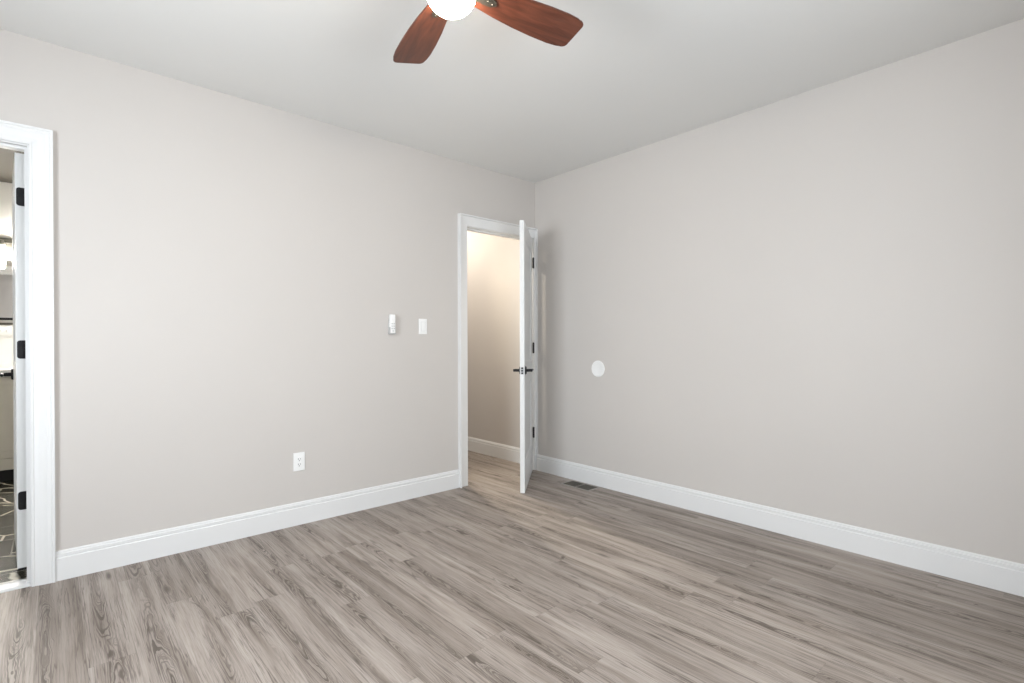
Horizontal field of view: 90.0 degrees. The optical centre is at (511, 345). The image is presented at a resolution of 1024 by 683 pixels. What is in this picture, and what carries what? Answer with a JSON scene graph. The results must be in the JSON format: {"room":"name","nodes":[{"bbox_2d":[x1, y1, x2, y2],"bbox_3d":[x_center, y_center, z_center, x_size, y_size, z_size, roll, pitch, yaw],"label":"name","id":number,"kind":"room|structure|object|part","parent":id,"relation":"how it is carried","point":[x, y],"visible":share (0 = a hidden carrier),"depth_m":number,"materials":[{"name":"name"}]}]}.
{"room":"empty bedroom","nodes":[
{"label":"empty bedroom","id":0,"kind":"room"},
{"bbox_2d":[0,182,12,322],"bbox_3d":[-4.619,-0.160,4.562,2.540,2.589,0.120,0,0,-42],"label":"wall","id":1,"kind":"structure","parent":0,"point":[5,188],"depth_m":4.57,"materials":[{"name":"white paint"}]},
{"bbox_2d":[0,238,11,266],"bbox_3d":[-4.494,-0.822,4.492,0.660,0.267,0.150,0,0,-42],"label":"vanity light","id":2,"kind":"object","parent":1,"relation":"attached to","point":[6,243],"visible":0.16,"depth_m":4.49,"materials":[{"name":"white glass"}]},
{"bbox_3d":[-4.499,-0.782,4.468,0.104,0.186,0.104,0,0,-42],"label":"lamp shade","id":3,"kind":"part","parent":2,"relation":"part of","materials":[{"name":"white glass"}]},
{"bbox_2d":[0,259,12,319],"bbox_3d":[-4.537,-0.496,4.542,1.200,0.540,0.017,0,0,-42],"label":"bathroom mirror","id":4,"kind":"object","parent":1,"relation":"attached to","point":[6,276],"visible":0.17,"depth_m":4.57,"materials":[{"name":"grey mirror"}]},
{"bbox_2d":[0,323,12,367],"bbox_3d":[-4.575,-0.002,4.513,2.298,0.400,0.012,0,0,-42],"label":"backsplash","id":5,"kind":"structure","parent":1,"relation":"attached to","point":[6,341],"depth_m":4.57,"materials":[{"name":"white tile"}]},
{"bbox_2d":[0,327,11,334],"bbox_3d":[-4.521,-0.128,4.550,0.116,0.070,0.008,0,0,-42],"label":"bathroom outlet","id":6,"kind":"object","parent":5,"relation":"attached to","point":[3,330],"visible":1,"depth_m":4.56,"materials":[{"name":"white plastic"}]},
{"bbox_2d":[0,29,534,571],"bbox_3d":[-1.487,-0.163,3.194,4.684,2.589,0.117,0,0,-42],"label":"wall","id":7,"kind":"structure","parent":0,"point":[230,272],"depth_m":2.98,"materials":[{"name":"beige paint"}]},
{"bbox_2d":[0,152,26,570],"bbox_3d":[-2.647,0.080,2.749,0.764,2.027,0.150,0,0,45],"label":"door","id":8,"kind":"structure","parent":7,"relation":"in","point":[18,373],"depth_m":2.49,"materials":[{"name":"white paint"}]},
{"bbox_3d":[-2.877,0.166,2.914,0.145,0.064,0.058,0,0,45],"label":"handle","id":9,"kind":"part","parent":8,"relation":"part of","materials":[{"name":"black metal"}]},
{"bbox_2d":[0,120,55,586],"bbox_3d":[-2.598,0.056,2.185,0.961,2.165,0.140,0,0,-42],"label":"door frame","id":10,"kind":"structure","parent":7,"relation":"attached to","point":[39,140],"depth_m":2.43,"materials":[{"name":"white wood"}]},
{"bbox_2d":[56,469,459,581],"bbox_3d":[-1.310,1.060,3.265,2.387,0.142,0.016,0,0,-42],"label":"baseboard","id":11,"kind":"structure","parent":7,"relation":"attached to","point":[110,554],"depth_m":2.98,"materials":[{"name":"white wood"}]},
{"bbox_2d":[293,452,304,471],"bbox_3d":[-1.345,0.734,3.237,0.070,0.115,0.009,0,0,-42],"label":"wall outlet","id":12,"kind":"object","parent":7,"relation":"attached to","point":[298,458],"visible":1,"depth_m":3.23,"materials":[{"name":"white plastic"}]},
{"bbox_2d":[388,314,395,333],"bbox_3d":[-0.857,-0.151,3.657,0.044,0.140,0.034,0,0,-42],"label":"remote","id":13,"kind":"object","parent":7,"relation":"attached to","point":[391,321],"visible":1,"depth_m":3.65,"materials":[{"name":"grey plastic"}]},
{"bbox_2d":[419,319,426,333],"bbox_3d":[-0.667,-0.143,3.842,0.070,0.115,0.010,0,0,-42],"label":"light switch","id":14,"kind":"object","parent":7,"relation":"attached to","point":[422,322],"visible":1,"depth_m":3.84,"materials":[{"name":"white plastic"}]},
{"bbox_2d":[458,213,537,487],"bbox_3d":[-0.137,0.038,4.377,0.854,2.170,0.155,0,0,-42],"label":"door frame","id":15,"kind":"structure","parent":7,"relation":"attached to","point":[464,220],"depth_m":4.10,"materials":[{"name":"white wood"}]},
{"bbox_2d":[513,220,534,492],"bbox_3d":[0.121,0.084,4.246,0.150,2.071,0.750,0,0,7],"label":"door","id":16,"kind":"structure","parent":7,"relation":"in","point":[527,431],"depth_m":3.98,"materials":[{"name":"white paint"}]},
{"bbox_3d":[0.136,0.191,3.979,0.058,0.064,0.145,0,0,7],"label":"handle","id":17,"kind":"part","parent":16,"relation":"part of","materials":[{"name":"black metal"}]},
{"bbox_2d":[467,231,519,447],"bbox_3d":[-1.032,-0.177,6.209,0.120,2.589,3.770,0,0,-42],"label":"wall","id":18,"kind":"structure","parent":0,"point":[493,262],"depth_m":5.17,"materials":[{"name":"beige paint"}]},
{"bbox_2d":[468,437,519,462],"bbox_3d":[-1.079,1.047,6.168,0.016,0.142,3.770,0,0,-42],"label":"baseboard","id":19,"kind":"structure","parent":18,"relation":"attached to","point":[506,452],"depth_m":5.15,"materials":[{"name":"white wood"}]},
{"bbox_2d":[0,450,1023,682],"bbox_3d":[-1.512,1.151,3.043,5.094,0.062,8.050,0,0,-42],"label":"floor","id":20,"kind":"structure","parent":0,"point":[485,580],"depth_m":2.22,"materials":[{"name":"grey wood"}]},
{"bbox_2d":[0,377,13,480],"bbox_3d":[-4.348,0.690,4.340,1.240,0.865,0.515,0,0,-42],"label":"bathroom vanity","id":21,"kind":"object","parent":20,"relation":"on","point":[6,383],"visible":0.02,"depth_m":4.21,"materials":[{"name":"beige paint"}]},
{"bbox_2d":[0,368,12,376],"bbox_3d":[-4.357,0.228,4.346,1.280,0.057,0.528,0,0,-42],"label":"countertop","id":22,"kind":"structure","parent":21,"relation":"on","point":[2,370],"depth_m":4.20,"materials":[{"name":"white stone"}]},
{"bbox_3d":[-4.199,0.977,4.175,1.240,0.092,0.020,0,0,-42],"label":"drawer","id":23,"kind":"part","parent":21,"relation":"part of","materials":[{"name":"beige paint"}]},
{"bbox_2d":[0,577,29,592],"bbox_3d":[-2.597,1.131,2.191,0.781,0.016,0.096,0,0,-42],"label":"threshold strip","id":24,"kind":"object","parent":20,"relation":"on","point":[19,583],"visible":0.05,"depth_m":2.41,"materials":[{"name":"stone"}]},
{"bbox_2d":[560,480,600,491],"bbox_3d":[0.545,1.120,4.099,0.156,0.004,0.300,0,0,-42],"label":"floor vent","id":25,"kind":"object","parent":20,"relation":"in","point":[572,483],"visible":1,"depth_m":4.10,"materials":[{"name":"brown metal"}]},
{"bbox_2d":[0,0,1023,182],"bbox_3d":[-1.464,-1.507,3.082,5.282,0.100,8.050,0,0,-42],"label":"ceiling","id":26,"kind":"structure","parent":0,"point":[492,95],"depth_m":2.60,"materials":[{"name":"white paint"}]},
{"bbox_2d":[393,0,582,63],"bbox_3d":[-0.205,-1.291,1.750,0.830,0.329,0.859,0,0,17],"label":"ceiling fan","id":27,"kind":"object","parent":26,"relation":"hanging from","point":[548,24],"visible":1,"depth_m":1.93,"materials":[{"name":"brown wood"}]},
{"bbox_3d":[-0.352,-1.225,2.024,0.153,0.036,0.438,0,0,-27],"label":"blade","id":28,"kind":"part","parent":27,"relation":"part of","materials":[{"name":"brown wood"}]},
{"bbox_3d":[-0.207,-1.164,1.742,0.172,0.076,0.172,0,0,-42],"label":"light globe","id":29,"kind":"part","parent":27,"relation":"part of","materials":[{"name":"white glass"}]},
{"bbox_3d":[0.062,-1.226,1.910,0.438,0.036,0.153,0,0,-32],"label":"blade","id":30,"kind":"part","parent":27,"relation":"part of","materials":[{"name":"brown wood"}]},
{"bbox_2d":[535,19,1023,563],"bbox_3d":[1.547,-0.172,3.225,0.120,2.589,3.884,0,0,-42],"label":"wall","id":31,"kind":"structure","parent":0,"point":[811,303],"depth_m":2.90,"materials":[{"name":"beige paint"}]},
{"bbox_2d":[591,361,604,376],"bbox_3d":[0.686,0.186,4.095,0.005,0.131,0.131,0,0,-42],"label":"protector","id":32,"kind":"object","parent":31,"relation":"attached to","point":[597,368],"visible":1,"depth_m":4.09,"materials":[{"name":"white plastic"}]},
{"bbox_2d":[536,454,1023,596],"bbox_3d":[1.470,1.052,3.217,0.016,0.142,3.732,0,0,-42],"label":"baseboard","id":33,"kind":"structure","parent":31,"relation":"attached to","point":[1006,576],"depth_m":2.90,"materials":[{"name":"white wood"}]}
]}

